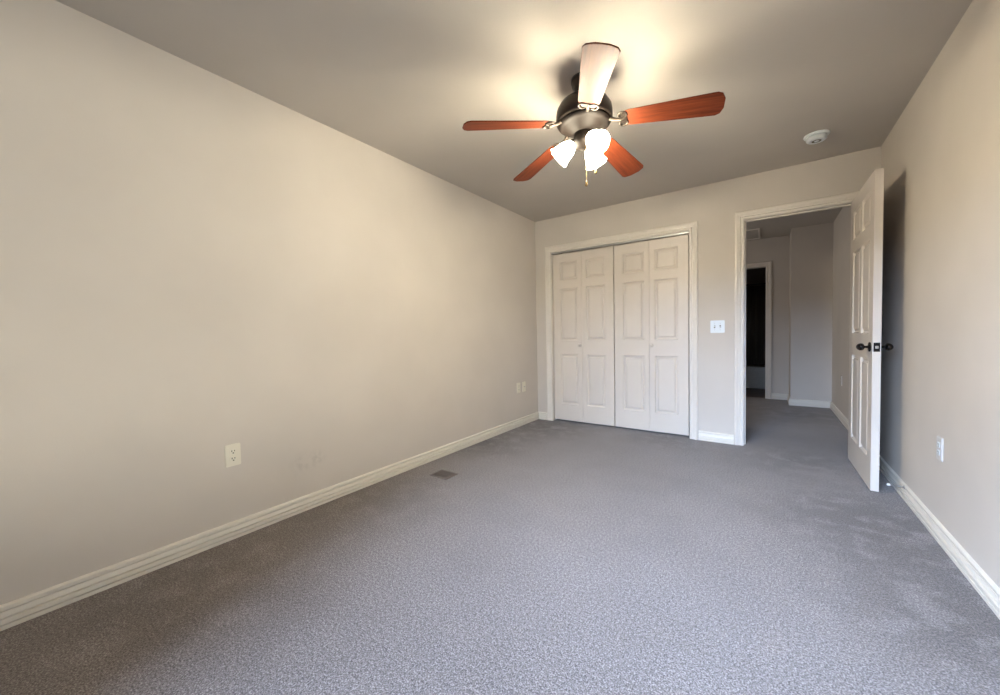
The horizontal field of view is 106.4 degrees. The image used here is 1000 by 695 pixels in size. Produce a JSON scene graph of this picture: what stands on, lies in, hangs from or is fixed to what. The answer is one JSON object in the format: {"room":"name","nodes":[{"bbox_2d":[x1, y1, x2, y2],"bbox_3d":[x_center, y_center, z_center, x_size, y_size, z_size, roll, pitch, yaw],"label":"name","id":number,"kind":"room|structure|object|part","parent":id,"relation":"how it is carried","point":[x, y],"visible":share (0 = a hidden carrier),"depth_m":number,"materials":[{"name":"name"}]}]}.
{"room":"empty bedroom","nodes":[
{"label":"empty bedroom","id":0,"kind":"room"},
{"bbox_2d":[0,0,561,604],"bbox_3d":[-0.803,-0.243,2.987,0.115,2.440,5.980,0,2,35],"label":"wall","id":1,"kind":"structure","parent":0,"point":[194,263],"depth_m":1.89,"materials":[{"name":"beige paint"}]},
{"bbox_2d":[224,443,240,467],"bbox_3d":[-1.430,0.576,2.006,0.008,0.117,0.072,0,2,35],"label":"wall outlet","id":2,"kind":"object","parent":1,"relation":"attached to","point":[233,451],"visible":1,"depth_m":2.00,"materials":[{"name":"beige plastic"}]},
{"bbox_2d":[229,449,236,454],"bbox_3d":[-1.428,0.557,2.003,0.002,0.028,0.034,0,2,35],"label":"socket","id":3,"kind":"object","parent":2,"relation":"attached to","point":[231,451],"depth_m":2.00,"materials":[{"name":"beige plastic"}]},
{"bbox_2d":[230,456,236,461],"bbox_3d":[-1.427,0.596,2.005,0.002,0.028,0.034,0,2,35],"label":"socket","id":4,"kind":"object","parent":2,"relation":"attached to","point":[232,458],"depth_m":2.00,"materials":[{"name":"beige plastic"}]},
{"bbox_2d":[0,412,538,630],"bbox_3d":[-0.954,0.946,2.670,0.016,0.091,4.965,0,2,35],"label":"baseboard","id":5,"kind":"structure","parent":1,"relation":"attached to","point":[15,612],"depth_m":1.89,"materials":[{"name":"paint"}]},
{"bbox_2d":[517,383,519,392],"bbox_3d":[0.216,0.466,4.317,0.008,0.117,0.072,0,2,35],"label":"wall outlet","id":6,"kind":"object","parent":1,"relation":"attached to","point":[518,384],"visible":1,"depth_m":4.31,"materials":[{"name":"beige plastic"}]},
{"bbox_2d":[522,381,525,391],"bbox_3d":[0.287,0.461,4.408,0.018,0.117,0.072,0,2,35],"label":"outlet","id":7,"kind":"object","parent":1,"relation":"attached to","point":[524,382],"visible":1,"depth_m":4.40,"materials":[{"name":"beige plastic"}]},
{"bbox_2d":[0,388,999,694],"bbox_3d":[1.675,0.927,3.759,3.266,0.050,10.015,0,2,35],"label":"floor","id":8,"kind":"structure","parent":0,"point":[559,556],"depth_m":1.54,"materials":[{"name":"grey carpet"}]},
{"bbox_2d":[430,469,457,479],"bbox_3d":[-0.431,0.972,2.868,0.170,0.005,0.136,0,2,35],"label":"floor vent","id":9,"kind":"object","parent":8,"relation":"in","point":[443,474],"visible":1,"depth_m":2.86,"materials":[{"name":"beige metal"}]},
{"bbox_2d":[746,365,764,388],"bbox_3d":[4.456,0.522,7.296,1.700,0.400,0.760,0,2,35],"label":"bathtub","id":10,"kind":"object","parent":8,"relation":"on","point":[755,374],"visible":0.3,"depth_m":6.73,"materials":[{"name":"white ceramic"}]},
{"bbox_2d":[56,0,972,240],"bbox_3d":[1.625,-1.561,3.671,3.266,0.050,10.015,0,2,35],"label":"ceiling","id":11,"kind":"structure","parent":0,"point":[402,79],"depth_m":1.96,"materials":[{"name":"paint"}]},
{"bbox_2d":[462,42,725,186],"bbox_3d":[0.495,-1.164,2.052,1.266,0.585,1.258,0,2,35],"label":"ceiling fan","id":12,"kind":"object","parent":11,"relation":"hanging from","point":[584,115],"visible":1,"depth_m":1.93,"materials":[{"name":"brown wood"}]},
{"bbox_3d":[0.034,-1.163,1.958,0.460,0.006,0.146,-8,15,-11],"label":"fan blade","id":13,"kind":"part","parent":12,"relation":"part of","materials":[{"name":"brown wood"}]},
{"bbox_3d":[0.249,-1.184,2.419,0.146,0.006,0.460,-16,3,-29],"label":"fan blade","id":14,"kind":"part","parent":12,"relation":"part of","materials":[{"name":"brown wood"}]},
{"bbox_3d":[0.279,-1.201,1.996,0.148,0.055,0.098,-1,2,16],"label":"blade arm","id":15,"kind":"part","parent":12,"relation":"part of","materials":[{"name":"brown metal"}]},
{"bbox_3d":[0.361,-1.210,2.196,0.098,0.055,0.148,-1,2,-2],"label":"blade arm","id":16,"kind":"part","parent":12,"relation":"part of","materials":[{"name":"brown metal"}]},
{"bbox_3d":[0.343,-1.069,2.061,0.129,0.129,0.116,0,2,35],"label":"lamp shade","id":17,"kind":"part","parent":12,"relation":"part of","materials":[{"name":"white glass"}]},
{"bbox_3d":[0.458,-1.194,2.040,0.278,0.058,0.278,0,2,35],"label":"motor","id":18,"kind":"part","parent":12,"relation":"part of","materials":[{"name":"brown metal"}]},
{"bbox_3d":[0.445,-1.199,1.856,0.098,0.055,0.148,0,2,34],"label":"blade arm","id":19,"kind":"part","parent":12,"relation":"part of","materials":[{"name":"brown metal"}]},
{"bbox_3d":[0.492,-1.088,1.956,0.057,0.078,0.080,-1,2,-5],"label":"bulb","id":20,"kind":"part","parent":12,"relation":"part of","materials":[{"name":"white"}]},
{"bbox_3d":[0.538,-1.075,2.128,0.120,0.129,0.131,0,2,35],"label":"lamp shade","id":21,"kind":"part","parent":12,"relation":"part of","materials":[{"name":"white glass"}]},
{"bbox_3d":[0.496,-1.067,1.928,0.127,0.129,0.121,0,2,35],"label":"lamp shade","id":22,"kind":"part","parent":12,"relation":"part of","materials":[{"name":"white glass"}]},
{"bbox_3d":[0.406,-1.159,1.612,0.146,0.006,0.460,11,9,5],"label":"fan blade","id":23,"kind":"part","parent":12,"relation":"part of","materials":[{"name":"brown wood"}]},
{"bbox_3d":[0.629,-1.207,1.970,0.098,0.055,0.148,-3,3,-38],"label":"blade arm","id":24,"kind":"part","parent":12,"relation":"part of","materials":[{"name":"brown metal"}]},
{"bbox_3d":[0.753,-1.192,2.357,0.146,0.006,0.460,-15,-14,41],"label":"fan blade","id":25,"kind":"part","parent":12,"relation":"part of","materials":[{"name":"brown wood"}]},
{"bbox_3d":[0.851,-1.176,1.858,0.460,0.006,0.146,6,-7,25],"label":"fan blade","id":26,"kind":"part","parent":12,"relation":"part of","materials":[{"name":"brown wood"}]},
{"bbox_2d":[746,228,760,239],"bbox_3d":[3.453,-1.631,5.545,0.660,0.014,0.660,0,2,35],"label":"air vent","id":27,"kind":"object","parent":11,"relation":"attached to","point":[751,234],"visible":0.41,"depth_m":5.41,"materials":[{"name":"white metal"}]},
{"bbox_2d":[803,129,829,144],"bbox_3d":[2.254,-1.490,2.665,0.148,0.047,0.148,0,2,35],"label":"smoke detector","id":28,"kind":"object","parent":11,"relation":"attached to","point":[815,137],"visible":1,"depth_m":2.63,"materials":[{"name":"white plastic"}]},
{"bbox_2d":[562,234,689,421],"bbox_3d":[1.542,-0.342,4.473,1.980,2.440,0.735,0,2,35],"label":"wall","id":29,"kind":"structure","parent":0,"point":[682,234],"depth_m":4.55,"materials":[{"name":"beige paint"}]},
{"bbox_2d":[535,146,880,435],"bbox_3d":[1.725,-0.323,3.821,3.036,2.440,0.115,0,2,35],"label":"wall","id":30,"kind":"structure","parent":0,"point":[714,206],"depth_m":3.54,"materials":[{"name":"beige paint"}]},
{"bbox_2d":[539,412,546,419],"bbox_3d":[0.532,0.848,4.648,0.112,0.091,0.016,0,2,35],"label":"baseboard","id":31,"kind":"structure","parent":30,"relation":"attached to","point":[542,415],"depth_m":4.64,"materials":[{"name":"paint"}]},
{"bbox_2d":[553,246,614,425],"bbox_3d":[0.953,-0.118,4.339,0.736,1.986,0.073,0,2,35],"label":"door","id":32,"kind":"structure","parent":30,"relation":"in","point":[583,281],"depth_m":4.33,"materials":[{"name":"white paint"}]},
{"bbox_2d":[551,231,688,254],"bbox_3d":[1.245,-1.129,4.098,1.502,0.020,0.046,0,2,35],"label":"trim","id":33,"kind":"structure","parent":30,"relation":"attached to","point":[686,232],"depth_m":4.01,"materials":[{"name":"wood"}]},
{"bbox_2d":[545,221,697,439],"bbox_3d":[1.270,-0.159,4.139,1.651,2.110,0.138,0,2,35],"label":"trim","id":34,"kind":"structure","parent":30,"relation":"attached to","point":[692,227],"depth_m":3.73,"materials":[{"name":"white paint"}]},
{"bbox_2d":[614,235,688,435],"bbox_3d":[1.560,-0.115,3.907,0.736,1.986,0.074,0,2,35],"label":"door","id":35,"kind":"structure","parent":30,"relation":"in","point":[651,277],"depth_m":3.89,"materials":[{"name":"white paint"}]},
{"bbox_2d":[698,430,733,444],"bbox_3d":[2.055,0.855,3.563,0.293,0.091,0.016,0,2,35],"label":"baseboard","id":36,"kind":"structure","parent":30,"relation":"attached to","point":[703,435],"depth_m":3.56,"materials":[{"name":"paint"}]},
{"bbox_2d":[710,320,724,332],"bbox_3d":[2.044,-0.196,3.519,0.117,0.117,0.017,0,2,35],"label":"light switch","id":37,"kind":"object","parent":30,"relation":"attached to","point":[716,326],"visible":1,"depth_m":3.52,"materials":[{"name":"white plastic"}]},
{"bbox_2d":[734,191,858,445],"bbox_3d":[2.553,-0.162,3.225,0.895,2.128,0.138,0,2,35],"label":"trim","id":38,"kind":"structure","parent":30,"relation":"attached to","point":[847,198],"depth_m":3.39,"materials":[{"name":"white paint"}]},
{"bbox_2d":[848,168,893,491],"bbox_3d":[2.596,-0.111,2.671,0.174,2.039,0.755,0,2,35],"label":"door","id":39,"kind":"structure","parent":30,"relation":"in","point":[866,256],"depth_m":2.52,"materials":[{"name":"white paint"}]},
{"bbox_3d":[2.374,-0.004,2.453,0.059,0.048,0.066,0,2,35],"label":"knob","id":40,"kind":"part","parent":39,"relation":"part of","materials":[{"name":"black metal"}]},
{"bbox_3d":[2.387,-0.002,2.371,0.030,0.058,0.002,0,2,35],"label":"latch plate","id":41,"kind":"part","parent":39,"relation":"part of","materials":[{"name":"black metal"}]},
{"bbox_3d":[2.469,-0.004,2.388,0.059,0.048,0.066,0,2,35],"label":"knob","id":42,"kind":"part","parent":39,"relation":"part of","materials":[{"name":"black metal"}]},
{"bbox_2d":[746,268,765,285],"bbox_3d":[4.310,-0.479,6.819,2.306,2.440,1.865,0,2,35],"label":"wall","id":43,"kind":"structure","parent":0,"point":[758,275],"depth_m":7.31,"materials":[{"name":"paint"}]},
{"bbox_3d":[4.333,-1.118,6.762,2.206,0.023,0.023,0,2,35],"label":"curtain rod","id":44,"kind":"object","parent":43,"relation":"attached to","visible":0},
{"bbox_2d":[746,285,765,364],"bbox_3d":[4.100,-0.395,6.962,1.500,1.410,0.067,0,2,35],"label":"shower curtain","id":45,"kind":"object","parent":44,"relation":"hanging from","point":[755,295],"visible":0.2,"depth_m":6.64,"materials":[{"name":"black fabric"}]},
{"bbox_2d":[746,235,789,395],"bbox_3d":[3.262,-0.442,6.351,2.602,2.440,0.115,0,2,35],"label":"wall","id":46,"kind":"structure","parent":0,"point":[776,250],"depth_m":5.62,"materials":[{"name":"beige paint"}]},
{"bbox_2d":[746,261,771,398],"bbox_3d":[3.782,-0.264,5.976,0.895,2.090,0.138,0,2,35],"label":"trim","id":47,"kind":"structure","parent":46,"relation":"attached to","point":[768,264],"depth_m":5.69,"materials":[{"name":"white paint"}]},
{"bbox_2d":[771,393,786,399],"bbox_3d":[4.216,0.739,5.649,0.193,0.091,0.016,0,2,35],"label":"baseboard","id":48,"kind":"structure","parent":46,"relation":"attached to","point":[779,396],"depth_m":5.65,"materials":[{"name":"paint"}]},
{"bbox_2d":[789,222,833,401],"bbox_3d":[4.365,-0.426,5.284,0.434,2.440,0.575,0,2,35],"label":"wall","id":49,"kind":"structure","parent":0,"point":[811,247],"depth_m":5.05,"materials":[{"name":"beige paint"}]},
{"bbox_2d":[789,399,829,407],"bbox_3d":[4.205,0.759,5.093,0.434,0.091,0.016,0,2,35],"label":"baseboard","id":50,"kind":"structure","parent":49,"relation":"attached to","point":[795,402],"depth_m":5.09,"materials":[{"name":"paint"}]},
{"bbox_2d":[832,0,999,587],"bbox_3d":[2.933,-0.311,2.801,0.115,2.440,10.015,0,2,35],"label":"wall","id":51,"kind":"structure","parent":0,"point":[940,160],"depth_m":1.82,"materials":[{"name":"beige paint"}]},
{"bbox_2d":[830,401,847,429],"bbox_3d":[3.702,0.807,4.001,0.016,0.091,2.380,0,2,35],"label":"baseboard","id":52,"kind":"structure","parent":51,"relation":"attached to","point":[836,411],"depth_m":4.33,"materials":[{"name":"paint"}]},
{"bbox_2d":[879,455,999,619],"bbox_3d":[1.506,0.959,0.919,0.016,0.091,4.965,0,2,35],"label":"baseboard","id":53,"kind":"structure","parent":51,"relation":"attached to","point":[983,584],"depth_m":1.73,"materials":[{"name":"paint"}]},
{"bbox_2d":[886,483,904,488],"bbox_3d":[2.451,0.857,2.320,0.079,0.020,0.020,0,2,35],"label":"door stop","id":54,"kind":"object","parent":53,"relation":"attached to","point":[887,484],"visible":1,"depth_m":2.32,"materials":[{"name":"metal"}]},
{"bbox_2d":[936,436,943,461],"bbox_3d":[2.184,0.503,1.861,0.008,0.117,0.072,0,2,35],"label":"wall outlet","id":55,"kind":"object","parent":51,"relation":"attached to","point":[939,441],"visible":1,"depth_m":1.85,"materials":[{"name":"white plastic"}]}
]}

